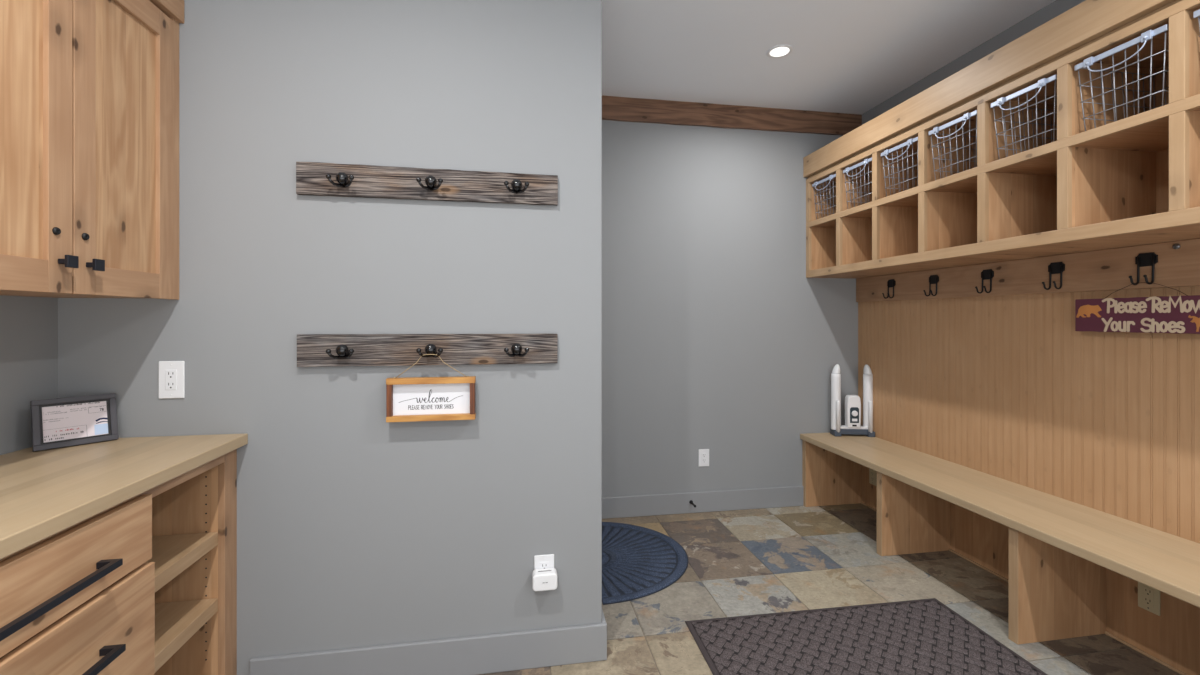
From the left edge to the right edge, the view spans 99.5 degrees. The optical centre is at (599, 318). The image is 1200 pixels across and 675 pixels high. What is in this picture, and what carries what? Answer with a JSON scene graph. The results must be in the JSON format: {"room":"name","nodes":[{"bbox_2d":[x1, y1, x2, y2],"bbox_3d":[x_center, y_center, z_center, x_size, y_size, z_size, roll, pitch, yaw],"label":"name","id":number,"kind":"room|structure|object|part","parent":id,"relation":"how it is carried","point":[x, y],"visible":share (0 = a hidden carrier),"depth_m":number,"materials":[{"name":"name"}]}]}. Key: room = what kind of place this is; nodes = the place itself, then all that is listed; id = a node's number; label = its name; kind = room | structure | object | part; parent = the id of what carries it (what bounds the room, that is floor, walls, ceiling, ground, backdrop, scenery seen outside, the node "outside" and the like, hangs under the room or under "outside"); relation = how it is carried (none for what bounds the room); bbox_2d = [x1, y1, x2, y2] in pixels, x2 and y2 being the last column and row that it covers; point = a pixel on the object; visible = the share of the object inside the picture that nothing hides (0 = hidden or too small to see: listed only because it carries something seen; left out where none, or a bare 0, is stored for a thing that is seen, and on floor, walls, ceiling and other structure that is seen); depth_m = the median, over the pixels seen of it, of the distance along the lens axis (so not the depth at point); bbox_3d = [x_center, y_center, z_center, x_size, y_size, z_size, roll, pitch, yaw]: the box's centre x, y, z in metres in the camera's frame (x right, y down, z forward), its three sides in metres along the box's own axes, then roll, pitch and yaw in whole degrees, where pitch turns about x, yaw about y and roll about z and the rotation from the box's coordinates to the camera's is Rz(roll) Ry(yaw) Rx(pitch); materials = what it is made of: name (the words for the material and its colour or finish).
{"room":"mudroom","nodes":[
{"label":"mudroom","id":0,"kind":"room"},
{"bbox_2d":[0,295,57,454],"bbox_3d":[-1.577,-0.072,0.063,0.120,2.784,3.245,0,0,-10],"label":"wall","id":1,"kind":"structure","parent":0,"point":[28,325],"depth_m":1.56,"materials":[{"name":"grey paint"}]},
{"bbox_2d":[0,0,183,299],"bbox_3d":[-1.523,-0.575,1.289,0.390,1.021,0.844,0,0,-10],"label":"upper cabinet","id":2,"kind":"object","parent":1,"relation":"attached to","point":[89,89],"visible":1,"depth_m":1.36,"materials":[{"name":"brown wood"}]},
{"bbox_3d":[-1.343,-0.527,1.115,0.009,0.770,0.252,0,0,-9],"label":"door panel","id":3,"kind":"part","parent":2,"relation":"part of","materials":[{"name":"brown wood"}]},
{"bbox_3d":[-1.337,-0.103,1.116,0.021,0.079,0.250,0,0,-9],"label":"door rail","id":4,"kind":"part","parent":2,"relation":"part of","materials":[{"name":"brown wood"}]},
{"bbox_3d":[-1.337,-0.528,1.116,0.021,0.928,0.386,0,0,-9],"label":"door","id":5,"kind":"part","parent":2,"relation":"part of","materials":[{"name":"brown wood"}]},
{"bbox_3d":[-1.338,-0.143,1.275,0.030,0.031,0.031,0,0,-9],"label":"knob","id":6,"kind":"part","parent":2,"relation":"part of","materials":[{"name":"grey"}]},
{"bbox_3d":[-1.352,-0.143,1.357,0.030,0.031,0.031,0,0,-9],"label":"knob","id":7,"kind":"part","parent":2,"relation":"part of","materials":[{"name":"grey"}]},
{"bbox_3d":[-1.402,-0.528,1.504,0.021,0.928,0.388,0,0,-9],"label":"door","id":8,"kind":"part","parent":2,"relation":"part of","materials":[{"name":"brown wood"}]},
{"bbox_3d":[-1.408,-0.527,1.503,0.009,0.770,0.254,0,0,-9],"label":"door panel","id":9,"kind":"part","parent":2,"relation":"part of","materials":[{"name":"brown wood"}]},
{"bbox_3d":[-1.402,-0.103,1.504,0.021,0.079,0.252,0,0,-9],"label":"door rail","id":10,"kind":"part","parent":2,"relation":"part of","materials":[{"name":"brown wood"}]},
{"bbox_3d":[-1.402,-0.952,1.504,0.021,0.081,0.252,0,0,-9],"label":"door rail","id":11,"kind":"part","parent":2,"relation":"part of","materials":[{"name":"brown wood"}]},
{"bbox_2d":[58,0,601,674],"bbox_3d":[-1.071,-0.072,2.545,1.938,2.784,1.484,0,0,-10],"label":"wall","id":12,"kind":"structure","parent":0,"point":[356,528],"depth_m":1.84,"materials":[{"name":"grey paint"}]},
{"bbox_2d":[159,361,184,398],"bbox_3d":[-1.454,0.208,1.724,0.078,0.127,0.008,0,0,-10],"label":"wall outlet","id":13,"kind":"object","parent":12,"relation":"attached to","point":[171,373],"visible":1,"depth_m":1.72,"materials":[{"name":"white plastic"}]},
{"bbox_2d":[165,370,176,389],"bbox_3d":[-1.454,0.208,1.722,0.034,0.068,0.004,0,0,-9],"label":"receptacle","id":14,"kind":"object","parent":13,"relation":"attached to","point":[170,375],"depth_m":1.72,"materials":[{"name":"white plastic"}]},
{"bbox_2d":[296,162,557,205],"bbox_3d":[-0.607,-0.490,1.830,0.914,0.118,0.078,0,0,-10],"label":"coat rack","id":15,"kind":"object","parent":12,"relation":"attached to","point":[312,178],"visible":1,"depth_m":1.84,"materials":[{"name":"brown wood"}]},
{"bbox_2d":[297,333,557,366],"bbox_3d":[-0.607,0.113,1.830,0.911,0.115,0.078,0,0,-10],"label":"coat rack","id":16,"kind":"object","parent":12,"relation":"attached to","point":[313,350],"visible":0.97,"depth_m":1.84,"materials":[{"name":"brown wood"}]},
{"bbox_2d":[386,354,475,421],"bbox_3d":[-0.605,0.246,1.823,0.306,0.241,0.056,0,0,-10],"label":"welcome sign","id":17,"kind":"object","parent":16,"relation":"hanging from","point":[408,399],"visible":1,"depth_m":1.83,"materials":[{"name":"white wood"}]},
{"bbox_3d":[-0.607,0.357,1.834,0.306,0.020,0.034,0,0,-9],"label":"frame rail","id":18,"kind":"part","parent":17,"relation":"part of","materials":[{"name":"brown wood"}]},
{"bbox_3d":[-0.607,0.224,1.834,0.306,0.022,0.034,0,0,-9],"label":"frame rail","id":19,"kind":"part","parent":17,"relation":"part of","materials":[{"name":"brown wood"}]},
{"bbox_2d":[250,623,606,674],"bbox_3d":[-0.593,1.250,1.865,1.256,0.139,0.016,0,0,-10],"label":"baseboard","id":20,"kind":"structure","parent":12,"relation":"attached to","point":[529,649],"depth_m":1.87,"materials":[{"name":"grey paint"}]},
{"bbox_2d":[534,554,553,569],"bbox_3d":[-0.212,0.959,1.932,0.076,0.119,0.008,0,0,-10],"label":"wall outlet","id":21,"kind":"object","parent":12,"relation":"attached to","point":[540,561],"visible":0.5,"depth_m":1.93,"materials":[{"name":"white plastic"}]},
{"bbox_2d":[532,568,556,590],"bbox_3d":[-0.207,0.978,1.903,0.092,0.062,0.051,0,0,-10],"label":"plug","id":22,"kind":"object","parent":21,"relation":"attached to","point":[542,579],"visible":1,"depth_m":1.88,"materials":[{"name":"white plastic"}]},
{"bbox_2d":[540,562,548,568],"bbox_3d":[-0.211,0.959,1.931,0.034,0.068,0.004,0,0,-9],"label":"receptacle","id":23,"kind":"object","parent":21,"relation":"attached to","point":[543,565],"depth_m":1.93,"materials":[{"name":"white plastic"}]},
{"bbox_2d":[602,610,605,622],"bbox_3d":[-0.096,1.250,2.647,0.018,0.139,1.364,0,0,-10],"label":"baseboard","id":24,"kind":"structure","parent":12,"relation":"attached to","point":[603,617],"depth_m":2.00,"materials":[{"name":"grey paint"}]},
{"bbox_2d":[602,120,857,496],"bbox_3d":[0.878,-0.072,3.563,2.242,2.784,0.120,0,0,-10],"label":"wall","id":25,"kind":"structure","parent":0,"point":[717,337],"depth_m":3.48,"materials":[{"name":"grey paint"}]},
{"bbox_2d":[602,486,803,518],"bbox_3d":[0.619,1.250,3.450,1.657,0.139,0.016,0,0,-10],"label":"baseboard","id":26,"kind":"structure","parent":25,"relation":"attached to","point":[772,497],"depth_m":3.45,"materials":[{"name":"grey paint"}]},
{"bbox_2d":[699,449,708,466],"bbox_3d":[0.710,0.952,3.470,0.076,0.118,0.008,0,0,-10],"label":"wall outlet","id":27,"kind":"object","parent":25,"relation":"attached to","point":[703,453],"visible":1,"depth_m":3.47,"materials":[{"name":"white plastic"}]},
{"bbox_2d":[702,453,705,462],"bbox_3d":[0.710,0.952,3.468,0.034,0.068,0.004,0,0,-9],"label":"receptacle","id":28,"kind":"object","parent":27,"relation":"attached to","point":[703,454],"depth_m":3.47,"materials":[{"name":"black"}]},
{"bbox_2d":[602,95,861,135],"bbox_3d":[0.831,-1.387,3.481,2.122,0.154,0.026,0,0,-10],"label":"ceiling beam","id":29,"kind":"structure","parent":25,"relation":"attached to","point":[625,109],"depth_m":3.48,"materials":[{"name":"brown wood"}]},
{"bbox_2d":[602,0,1055,114],"bbox_3d":[0.303,-1.514,1.130,4.180,0.100,4.729,0,0,-10],"label":"ceiling","id":30,"kind":"structure","parent":0,"point":[847,56],"depth_m":2.71,"materials":[{"name":"grey paint"}]},
{"bbox_2d":[767,45,792,57],"bbox_3d":[0.984,-1.461,2.784,0.136,0.006,0.136,0,0,-10],"label":"recessed light","id":31,"kind":"object","parent":30,"relation":"in","point":[779,51],"visible":1,"depth_m":2.78,"materials":[{"name":"white plastic"}]},
{"bbox_2d":[479,503,1180,674],"bbox_3d":[0.303,1.350,1.130,4.180,0.060,4.729,0,0,-10],"label":"floor","id":32,"kind":"structure","parent":0,"point":[745,562],"depth_m":2.49,"materials":[{"name":"tile"}]},
{"bbox_2d":[0,449,236,674],"bbox_3d":[-1.356,0.878,0.962,0.610,0.884,1.544,0,0,-10],"label":"base cabinet","id":33,"kind":"object","parent":32,"relation":"on","point":[146,584],"visible":0.88,"depth_m":1.26,"materials":[{"name":"brown wood"}]},
{"bbox_3d":[-1.440,0.833,1.243,0.500,0.794,0.018,0,0,-9],"label":"panel","id":34,"kind":"part","parent":33,"relation":"part of","materials":[{"name":"brown wood"}]},
{"bbox_3d":[-1.057,0.553,0.854,0.043,0.015,0.605,0,0,-9],"label":"handle","id":35,"kind":"part","parent":33,"relation":"part of","materials":[{"name":"grey"}]},
{"bbox_3d":[-1.089,0.535,0.849,0.021,0.165,0.934,0,0,-9],"label":"drawer","id":36,"kind":"part","parent":33,"relation":"part of","materials":[{"name":"brown wood"}]},
{"bbox_3d":[-1.083,0.773,0.850,0.021,0.290,0.934,0,0,-9],"label":"drawer","id":37,"kind":"part","parent":33,"relation":"part of","materials":[{"name":"brown wood"}]},
{"bbox_3d":[-1.051,0.748,0.855,0.043,0.015,0.605,0,0,-9],"label":"handle","id":38,"kind":"part","parent":33,"relation":"part of","materials":[{"name":"grey metal"}]},
{"bbox_3d":[-1.132,0.833,0.978,0.020,0.794,1.503,0,0,-9],"label":"rail","id":39,"kind":"part","parent":33,"relation":"part of","materials":[{"name":"brown wood"}]},
{"bbox_2d":[0,433,247,559],"bbox_3d":[-1.377,0.417,0.958,0.569,0.037,1.544,0,0,-10],"label":"countertop","id":40,"kind":"structure","parent":33,"relation":"on","point":[44,493],"depth_m":1.29,"materials":[{"name":"brown wood"}]},
{"bbox_2d":[30,393,118,451],"bbox_3d":[-1.667,0.325,1.613,0.083,0.154,0.189,0,0,33],"label":"frame","id":41,"kind":"object","parent":40,"relation":"on","point":[80,420],"visible":1,"depth_m":1.60,"materials":[{"name":"grey"}]},
{"bbox_2d":[44,402,103,439],"bbox_3d":[-1.656,0.321,1.602,0.024,0.101,0.135,0,0,33],"label":"print","id":42,"kind":"object","parent":41,"relation":"attached to","point":[62,420],"depth_m":1.60,"materials":[{"name":"white paper"}]},
{"bbox_2d":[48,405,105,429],"bbox_3d":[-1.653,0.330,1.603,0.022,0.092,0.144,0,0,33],"label":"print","id":43,"kind":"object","parent":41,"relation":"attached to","point":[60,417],"depth_m":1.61,"materials":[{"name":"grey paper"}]},
{"bbox_2d":[94,423,107,434],"bbox_3d":[-1.616,0.358,1.647,0.008,0.032,0.032,0,0,33],"label":"print","id":44,"kind":"object","parent":41,"relation":"attached to","point":[99,428],"depth_m":1.65,"materials":[{"name":"blue paper"}]},
{"bbox_2d":[147,532,217,591],"bbox_3d":[-1.472,0.724,1.442,0.500,0.043,0.383,0,0,-9],"label":"shelf","id":45,"kind":"object","parent":33,"relation":"attached to","point":[173,553],"depth_m":1.55,"materials":[{"name":"brown wood"}]},
{"bbox_3d":[-1.507,0.833,1.642,0.500,0.794,0.020,0,0,-9],"label":"panel","id":46,"kind":"part","parent":33,"relation":"part of","materials":[{"name":"brown wood"}]},
{"bbox_2d":[155,598,217,671],"bbox_3d":[-1.472,0.942,1.442,0.500,0.043,0.383,0,0,-9],"label":"shelf","id":47,"kind":"object","parent":33,"relation":"attached to","point":[177,620],"depth_m":1.56,"materials":[{"name":"brown wood"}]},
{"bbox_2d":[602,522,687,604],"bbox_3d":[0.209,1.314,2.856,0.554,0.012,0.952,0,0,-10],"label":"doormat","id":48,"kind":"object","parent":32,"relation":"on","point":[638,562],"visible":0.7,"depth_m":2.74,"materials":[{"name":"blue rubber"}]},
{"bbox_2d":[685,598,1046,674],"bbox_3d":[1.041,1.315,1.850,1.221,0.010,0.910,0,0,-9],"label":"doormat","id":49,"kind":"object","parent":32,"relation":"on","point":[922,636],"visible":1,"depth_m":2.05,"materials":[{"name":"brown rubber"}]},
{"bbox_2d":[800,433,1199,674],"bbox_3d":[1.840,1.067,2.457,0.468,0.505,2.378,0,0,-10],"label":"bench","id":50,"kind":"object","parent":32,"relation":"on","point":[1071,569],"visible":1,"depth_m":2.11,"materials":[{"name":"brown wood"}]},
{"bbox_3d":[1.652,1.086,3.611,0.434,0.468,0.039,0,0,-9],"label":"support panel","id":51,"kind":"part","parent":50,"relation":"part of","materials":[{"name":"brown wood"}]},
{"bbox_2d":[830,364,874,436],"bbox_3d":[1.757,0.567,3.536,0.279,0.494,0.094,0,0,4],"label":"dryer","id":52,"kind":"object","parent":50,"relation":"on","point":[852,426],"visible":1,"depth_m":3.51,"materials":[{"name":"white plastic"}]},
{"bbox_3d":[1.754,0.666,3.500,0.060,0.108,0.002,0,0,4],"label":"control panel","id":53,"kind":"part","parent":52,"relation":"part of","materials":[{"name":"black plastic"}]},
{"bbox_2d":[869,468,876,485],"bbox_3d":[1.884,1.090,3.509,0.008,0.115,0.070,0,0,-10],"label":"wall outlet","id":54,"kind":"object","parent":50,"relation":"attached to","point":[872,473],"visible":0.87,"depth_m":3.50,"materials":[{"name":"beige plastic"}]},
{"bbox_2d":[871,471,873,481],"bbox_3d":[1.883,1.090,3.509,0.004,0.068,0.034,0,0,-9],"label":"receptacle","id":55,"kind":"object","parent":54,"relation":"attached to","point":[872,472],"depth_m":3.51,"materials":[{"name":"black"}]},
{"bbox_3d":[1.775,1.086,2.873,0.434,0.468,0.039,0,0,-9],"label":"support panel","id":56,"kind":"part","parent":50,"relation":"part of","materials":[{"name":"brown wood"}]},
{"bbox_3d":[1.903,1.086,2.110,0.434,0.468,0.039,0,0,-9],"label":"support panel","id":57,"kind":"part","parent":50,"relation":"part of","materials":[{"name":"brown wood"}]},
{"bbox_2d":[1138,582,1159,615],"bbox_3d":[2.140,1.084,1.981,0.008,0.115,0.070,0,0,-10],"label":"wall outlet","id":58,"kind":"object","parent":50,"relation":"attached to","point":[1148,597],"visible":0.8,"depth_m":1.98,"materials":[{"name":"beige plastic"}]},
{"bbox_2d":[1143,586,1153,607],"bbox_3d":[2.138,1.084,1.981,0.004,0.068,0.034,0,0,-9],"label":"receptacle","id":59,"kind":"object","parent":58,"relation":"attached to","point":[1148,592],"depth_m":1.98,"materials":[{"name":"beige plastic"}]},
{"bbox_2d":[862,0,1084,124],"bbox_3d":[2.315,-0.072,1.406,0.120,2.784,4.609,0,0,-10],"label":"wall","id":60,"kind":"structure","parent":0,"point":[1057,7],"depth_m":2.73,"materials":[{"name":"grey paint"}]},
{"bbox_2d":[803,0,1199,278],"bbox_3d":[1.856,-0.713,2.439,0.442,0.850,2.419,0,0,-10],"label":"cubby shelf","id":61,"kind":"object","parent":60,"relation":"attached to","point":[1133,180],"visible":1,"depth_m":2.14,"materials":[{"name":"brown wood"}]},
{"bbox_2d":[812,174,835,219],"bbox_3d":[1.671,-0.808,3.442,0.371,0.263,0.272,0,0,-10],"label":"wire basket","id":62,"kind":"object","parent":61,"relation":"on","point":[830,177],"visible":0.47,"depth_m":3.43,"materials":[{"name":"metal"}]},
{"bbox_2d":[843,157,871,207],"bbox_3d":[1.726,-0.808,3.110,0.371,0.263,0.272,0,0,-10],"label":"wire basket","id":63,"kind":"object","parent":61,"relation":"on","point":[866,161],"visible":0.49,"depth_m":3.10,"materials":[{"name":"metal"}]},
{"bbox_2d":[881,137,917,196],"bbox_3d":[1.782,-0.808,2.777,0.371,0.263,0.272,0,0,-10],"label":"wire basket","id":64,"kind":"object","parent":61,"relation":"on","point":[911,141],"visible":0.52,"depth_m":2.79,"materials":[{"name":"metal"}]},
{"bbox_2d":[929,110,976,179],"bbox_3d":[1.838,-0.808,2.443,0.371,0.263,0.272,0,0,-10],"label":"wire basket","id":65,"kind":"object","parent":61,"relation":"on","point":[966,116],"visible":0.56,"depth_m":2.43,"materials":[{"name":"metal"}]},
{"bbox_3d":[1.661,-0.893,2.414,0.013,0.055,0.177,0,0,-9],"label":"handle","id":66,"kind":"part","parent":65,"relation":"part of","materials":[{"name":"silver metal"}]},
{"bbox_3d":[1.874,-0.658,2.454,0.402,0.031,2.394,0,0,-9],"label":"shelf","id":67,"kind":"part","parent":61,"relation":"part of","materials":[{"name":"brown wood"}]},
{"bbox_2d":[991,74,1056,158],"bbox_3d":[1.894,-0.808,2.111,0.371,0.263,0.272,0,0,-10],"label":"wire basket","id":68,"kind":"object","parent":61,"relation":"on","point":[1041,83],"visible":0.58,"depth_m":2.11,"materials":[{"name":"metal"}]},
{"bbox_3d":[1.717,-0.893,2.081,0.013,0.055,0.177,0,0,-9],"label":"handle","id":69,"kind":"part","parent":68,"relation":"part of","materials":[{"name":"silver metal"}]},
{"bbox_2d":[1074,24,1168,130],"bbox_3d":[1.949,-0.808,1.779,0.371,0.263,0.272,0,0,-10],"label":"wire basket","id":70,"kind":"object","parent":61,"relation":"on","point":[1146,36],"visible":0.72,"depth_m":1.77,"materials":[{"name":"metal"}]},
{"bbox_3d":[1.773,-0.893,1.749,0.013,0.055,0.177,0,0,-9],"label":"handle","id":71,"kind":"part","parent":70,"relation":"part of","materials":[{"name":"silver metal"}]},
{"bbox_3d":[2.069,-0.725,2.487,0.008,0.810,2.394,0,0,-9],"label":"panel","id":72,"kind":"part","parent":61,"relation":"part of","materials":[{"name":"brown wood"}]},
{"bbox_2d":[1193,9,1199,36],"bbox_3d":[2.005,-0.808,1.448,0.371,0.263,0.272,0,0,-10],"label":"wire basket","id":73,"kind":"object","parent":61,"relation":"on","point":[1196,14],"visible":1,"depth_m":1.55,"materials":[{"name":"metal"}]},
{"bbox_2d":[856,239,1199,301],"bbox_3d":[2.033,-0.203,2.484,0.079,0.170,2.388,0,0,-10],"label":"coat rack","id":74,"kind":"object","parent":60,"relation":"attached to","point":[1176,263],"visible":1,"depth_m":2.31,"materials":[{"name":"brown wood"}]},
{"bbox_2d":[1075,282,1199,333],"bbox_3d":[2.109,-0.042,1.973,0.014,0.196,0.476,0,0,-10],"label":"hanging sign","id":75,"kind":"object","parent":74,"relation":"hanging from","point":[1180,314],"visible":1,"depth_m":1.97,"materials":[{"name":"purple paint"}]},
{"bbox_3d":[2.107,-0.111,1.973,0.010,0.059,0.267,0,0,-9],"label":"cord","id":76,"kind":"part","parent":75,"relation":"part of","materials":[{"name":"brown plastic"}]},
{"bbox_2d":[858,286,1199,542],"bbox_3d":[2.067,0.267,2.484,0.012,1.094,2.401,0,0,-10],"label":"wall paneling","id":77,"kind":"structure","parent":60,"relation":"attached to","point":[1006,387],"depth_m":2.37,"materials":[{"name":"brown wood"}]}
]}

